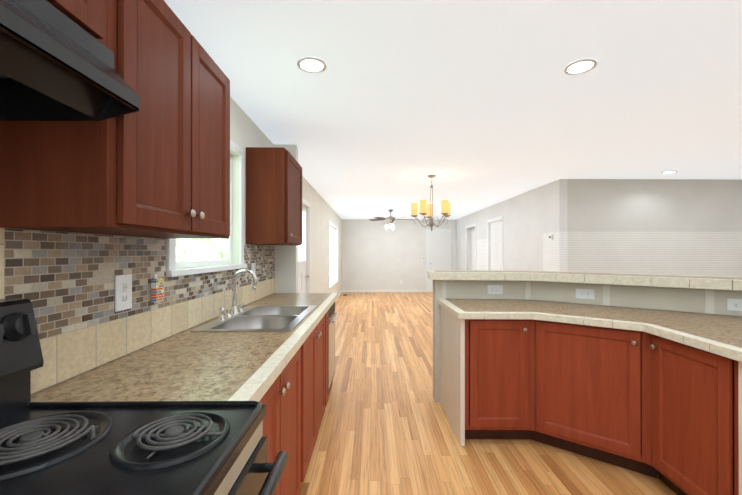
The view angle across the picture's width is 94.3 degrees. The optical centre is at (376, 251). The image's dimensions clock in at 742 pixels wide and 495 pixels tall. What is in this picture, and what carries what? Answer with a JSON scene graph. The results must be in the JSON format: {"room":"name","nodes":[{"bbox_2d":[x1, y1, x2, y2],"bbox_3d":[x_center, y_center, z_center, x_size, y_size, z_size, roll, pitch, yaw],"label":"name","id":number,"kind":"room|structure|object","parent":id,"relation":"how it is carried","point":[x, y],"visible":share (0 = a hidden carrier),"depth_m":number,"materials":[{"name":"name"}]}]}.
{"room":"kitchen","nodes":[
{"label":"kitchen","id":0,"kind":"room"},
{"bbox_2d":[5,97,341,293],"bbox_3d":[-1.109,0.124,4.420,0.120,2.420,14.000,0,0,-1],"label":"wall","id":1,"kind":"structure","parent":0,"point":[245,131],"depth_m":5.40,"materials":[{"name":"paint"}]},
{"bbox_2d":[0,227,4,298],"bbox_3d":[-0.997,-0.108,0.543,0.010,0.483,0.761,0,0,-1],"label":"backsplash","id":2,"kind":"structure","parent":1,"relation":"attached to","point":[2,262],"depth_m":0.92,"materials":[{"name":"tile"}]},
{"bbox_2d":[46,0,106,46],"bbox_3d":[-0.824,-0.673,0.516,0.352,0.304,0.758,0,0,-1],"label":"upper cabinet","id":3,"kind":"object","parent":1,"relation":"attached to","point":[89,17],"visible":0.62,"depth_m":0.82,"materials":[{"name":"brown wood"}]},
{"bbox_2d":[0,0,139,120],"bbox_3d":[-0.805,-0.429,0.516,0.388,0.178,0.758,0,0,-1],"label":"range hood","id":4,"kind":"object","parent":3,"relation":"attached to","point":[56,64],"visible":1,"depth_m":0.76,"materials":[{"name":"black metal"}]},
{"bbox_2d":[0,0,229,238],"bbox_3d":[-0.833,-0.443,1.279,0.352,0.760,0.768,0,0,-1],"label":"upper cabinet","id":5,"kind":"object","parent":1,"relation":"attached to","point":[157,165],"visible":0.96,"depth_m":1.02,"materials":[{"name":"brown wood"}]},
{"bbox_2d":[5,229,274,393],"bbox_3d":[-1.017,0.179,2.207,0.010,0.475,2.565,0,0,-1],"label":"backsplash","id":6,"kind":"structure","parent":1,"relation":"attached to","point":[63,283],"depth_m":1.25,"materials":[{"name":"tile"}]},
{"bbox_2d":[115,274,131,311],"bbox_3d":[-0.997,0.162,1.361,0.008,0.138,0.086,0,0,-1],"label":"outlet","id":7,"kind":"object","parent":6,"relation":"attached to","point":[123,292],"visible":1,"depth_m":1.35,"materials":[{"name":"white plastic"}]},
{"bbox_2d":[151,274,163,301],"bbox_3d":[-0.993,0.165,1.567,0.022,0.125,0.060,0,0,-1],"label":"pack","id":8,"kind":"object","parent":6,"relation":"hanging from","point":[157,289],"visible":0.93,"depth_m":1.55},
{"bbox_2d":[251,263,255,279],"bbox_3d":[-1.015,0.165,2.851,0.008,0.138,0.086,0,0,-1],"label":"outlet","id":9,"kind":"object","parent":6,"relation":"attached to","point":[253,267],"visible":0.6,"depth_m":2.85,"materials":[{"name":"white plastic"}]},
{"bbox_2d":[166,140,246,276],"bbox_3d":[-1.053,-0.327,2.152,0.132,0.900,1.000,0,0,-1],"label":"kitchen window","id":10,"kind":"structure","parent":1,"relation":"in","point":[184,253],"depth_m":2.27,"materials":[{"name":"white"}]},
{"bbox_2d":[246,147,301,244],"bbox_3d":[-0.854,-0.440,3.032,0.352,0.760,0.645,0,0,-1],"label":"upper cabinet","id":11,"kind":"object","parent":1,"relation":"attached to","point":[273,195],"visible":1,"depth_m":2.71,"materials":[{"name":"brown wood"}]},
{"bbox_2d":[298,205,309,292],"bbox_3d":[-1.078,0.321,4.980,0.106,2.012,0.840,0,0,-1],"label":"exterior door","id":12,"kind":"structure","parent":1,"relation":"in","point":[302,276],"depth_m":5.11,"materials":[{"name":"white"}]},
{"bbox_2d":[298,211,305,260],"bbox_3d":[-1.080,-0.229,4.982,0.016,0.726,0.550,0,0,-1],"label":"door blinds","id":13,"kind":"object","parent":12,"relation":"attached to","point":[301,252],"visible":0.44,"depth_m":5.07,"materials":[{"name":"white plastic"}]},
{"bbox_2d":[302,198,309,292],"bbox_3d":[-1.107,0.287,4.980,0.135,2.095,1.010,0,0,-1],"label":"door frame","id":14,"kind":"structure","parent":1,"relation":"attached to","point":[305,203],"depth_m":5.40,"materials":[{"name":"white wood"}]},
{"bbox_2d":[328,220,338,288],"bbox_3d":[-1.133,0.071,8.896,0.132,1.565,2.090,0,0,-1],"label":"living room window","id":15,"kind":"structure","parent":1,"relation":"in","point":[331,254],"depth_m":9.26,"materials":[{"name":"white"}]},
{"bbox_2d":[274,144,297,292],"bbox_3d":[-0.926,0.122,3.544,0.224,2.420,0.098,0,0,-1],"label":"wall","id":16,"kind":"structure","parent":0,"point":[286,268],"depth_m":3.50,"materials":[{"name":"paint"}]},
{"bbox_2d":[342,219,472,289],"bbox_3d":[3.117,0.139,11.531,8.740,2.420,0.120,0,0,-1],"label":"wall","id":17,"kind":"structure","parent":0,"point":[377,255],"depth_m":11.44,"materials":[{"name":"paint"}]},
{"bbox_2d":[343,290,425,291],"bbox_3d":[0.283,1.312,11.428,2.770,0.075,0.011,0,0,-1],"label":"baseboard","id":18,"kind":"structure","parent":17,"relation":"attached to","point":[343,290],"depth_m":11.42,"materials":[{"name":"white wood"}]},
{"bbox_2d":[426,229,450,291],"bbox_3d":[2.078,0.302,11.450,0.810,2.095,0.016,0,0,-1],"label":"door frame","id":19,"kind":"structure","parent":17,"relation":"attached to","point":[427,256],"depth_m":11.44,"materials":[{"name":"white wood"}]},
{"bbox_2d":[429,231,448,291],"bbox_3d":[2.079,0.336,11.404,0.660,2.014,0.100,0,0,-1],"label":"door","id":20,"kind":"structure","parent":17,"relation":"in","point":[438,250],"depth_m":11.42,"materials":[{"name":"white wood"}]},
{"bbox_2d":[164,0,741,218],"bbox_3d":[3.200,-1.116,4.524,9.100,0.060,14.500,0,0,-1],"label":"ceiling","id":21,"kind":"structure","parent":0,"point":[473,106],"depth_m":2.33,"materials":[{"name":"paint"}]},
{"bbox_2d":[297,57,325,72],"bbox_3d":[-0.376,-1.087,2.012,0.170,0.010,0.170,0,0,-1],"label":"recessed light","id":22,"kind":"object","parent":21,"relation":"in","point":[311,64],"visible":1,"depth_m":2.00,"materials":[{"name":"white plastic"}]},
{"bbox_2d":[369,209,412,229],"bbox_3d":[0.395,-0.823,8.900,1.149,0.506,1.134,0,0,-1],"label":"ceiling fan","id":23,"kind":"object","parent":21,"relation":"hanging from","point":[390,219],"visible":1,"depth_m":8.82,"materials":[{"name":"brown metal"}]},
{"bbox_2d":[411,175,450,230],"bbox_3d":[0.796,-0.685,4.948,0.583,0.800,0.561,0,0,-1],"label":"chandelier","id":24,"kind":"object","parent":21,"relation":"hanging from","point":[426,209],"visible":1,"depth_m":4.92,"materials":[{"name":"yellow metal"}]},
{"bbox_2d":[564,59,596,74],"bbox_3d":[1.204,-1.087,2.030,0.170,0.010,0.170,0,0,-1],"label":"recessed light","id":25,"kind":"object","parent":21,"relation":"in","point":[580,66],"visible":1,"depth_m":2.02,"materials":[{"name":"white plastic"}]},
{"bbox_2d":[662,170,676,173],"bbox_3d":[3.998,-1.081,4.693,0.170,0.010,0.170,0,0,-1],"label":"recessed light","id":26,"kind":"object","parent":21,"relation":"in","point":[668,172],"visible":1,"depth_m":4.70,"materials":[{"name":"white plastic"}]},
{"bbox_2d":[300,292,676,494],"bbox_3d":[3.200,1.364,4.519,9.100,0.060,14.500,0,0,-1],"label":"floor","id":27,"kind":"structure","parent":0,"point":[385,428],"depth_m":2.40,"materials":[{"name":"brown wood"}]},
{"bbox_2d":[0,299,288,494],"bbox_3d":[-0.611,0.723,0.545,0.776,1.196,0.756,0,0,-1],"label":"stove","id":28,"kind":"object","parent":27,"relation":"on","point":[145,448],"visible":1,"depth_m":0.75,"materials":[{"name":"black metal"}]},
{"bbox_2d":[259,339,306,494],"bbox_3d":[-0.693,0.895,1.367,0.632,0.860,0.883,0,0,-1],"label":"base cabinet","id":29,"kind":"object","parent":27,"relation":"on","point":[294,398],"depth_m":1.56,"materials":[{"name":"brown wood"}]},
{"bbox_2d":[31,293,337,401],"bbox_3d":[-0.696,0.439,2.210,0.649,0.046,2.565,0,0,-1],"label":"countertop","id":30,"kind":"structure","parent":29,"relation":"on","point":[187,365],"depth_m":1.24,"materials":[{"name":"stone"}]},
{"bbox_2d":[218,269,257,320],"bbox_3d":[-0.861,0.261,2.195,0.178,0.298,0.339,0,0,-1],"label":"faucet","id":31,"kind":"object","parent":30,"relation":"on","point":[233,310],"visible":1,"depth_m":2.23,"materials":[{"name":"silver metal"}]},
{"bbox_2d":[190,305,316,331],"bbox_3d":[-0.708,0.503,2.204,0.520,0.185,0.840,0,0,-1],"label":"sink","id":32,"kind":"object","parent":30,"relation":"in","point":[277,318],"visible":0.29,"depth_m":2.18,"materials":[{"name":"silver metal"}]},
{"bbox_2d":[307,311,329,468],"bbox_3d":[-0.703,0.897,2.244,0.632,0.860,1.016,0,0,-1],"label":"base cabinet","id":33,"kind":"object","parent":27,"relation":"on","point":[317,341],"depth_m":2.24,"materials":[{"name":"brown wood"}]},
{"bbox_2d":[325,302,338,406],"bbox_3d":[-0.689,0.899,3.174,0.651,0.856,0.596,0,0,-1],"label":"dishwasher","id":34,"kind":"object","parent":27,"relation":"on","point":[331,342],"visible":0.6,"depth_m":3.13,"materials":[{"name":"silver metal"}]},
{"bbox_2d":[431,278,741,494],"bbox_3d":[1.912,0.778,2.251,2.760,1.098,1.869,0,0,-1],"label":"kitchen island","id":35,"kind":"object","parent":27,"relation":"on","point":[640,373],"depth_m":2.14,"materials":[{"name":"brown wood"}]},
{"bbox_2d":[488,285,502,293],"bbox_3d":[1.035,0.330,2.992,0.125,0.078,0.019,0,0,-1],"label":"outlet","id":36,"kind":"object","parent":35,"relation":"attached to","point":[492,289],"depth_m":2.99,"materials":[{"name":"white plastic"}]},
{"bbox_2d":[427,270,741,309],"bbox_3d":[1.934,0.204,2.383,2.919,0.050,1.942,0,0,-1],"label":"island countertop","id":37,"kind":"structure","parent":35,"relation":"on","point":[496,288],"depth_m":2.69,"materials":[{"name":"beige tile"}]},
{"bbox_2d":[576,288,593,299],"bbox_3d":[1.647,0.335,2.714,0.102,0.078,0.081,0,0,-1],"label":"outlet","id":38,"kind":"object","parent":35,"relation":"attached to","point":[581,293],"depth_m":2.71,"materials":[{"name":"white plastic"}]},
{"bbox_2d":[727,298,741,311],"bbox_3d":[2.328,0.344,2.194,0.102,0.078,0.081,0,0,-1],"label":"outlet","id":39,"kind":"object","parent":35,"relation":"attached to","point":[733,304],"depth_m":2.21,"materials":[{"name":"white plastic"}]},
{"bbox_2d":[456,179,566,271],"bbox_3d":[2.765,0.132,8.306,0.120,2.420,6.320,0,0,-1],"label":"wall","id":40,"kind":"structure","parent":0,"point":[533,219],"depth_m":6.21,"materials":[{"name":"paint"}]},
{"bbox_2d":[471,228,474,269],"bbox_3d":[2.953,0.331,9.778,0.035,2.012,0.800,0,0,-19],"label":"bedroom door","id":41,"kind":"structure","parent":40,"relation":"in","point":[473,249],"depth_m":10.05,"materials":[{"name":"white wood"}]},
{"bbox_2d":[466,216,502,269],"bbox_3d":[2.752,0.291,8.791,0.134,2.105,2.880,0,0,-1],"label":"trim","id":42,"kind":"structure","parent":40,"relation":"attached to","point":[468,246],"depth_m":8.31,"materials":[{"name":"white wood"}]},
{"bbox_2d":[490,220,500,269],"bbox_3d":[2.734,0.324,7.831,0.086,2.018,0.802,0,0,-1],"label":"hall door","id":43,"kind":"structure","parent":40,"relation":"in","point":[495,245],"depth_m":7.88,"materials":[{"name":"white wood"}]},
{"bbox_2d":[567,179,741,276],"bbox_3d":[5.152,0.125,5.234,4.580,2.420,0.120,0,0,-1],"label":"wall","id":44,"kind":"structure","parent":0,"point":[668,226],"depth_m":5.16,"materials":[{"name":"paint"}]}
]}

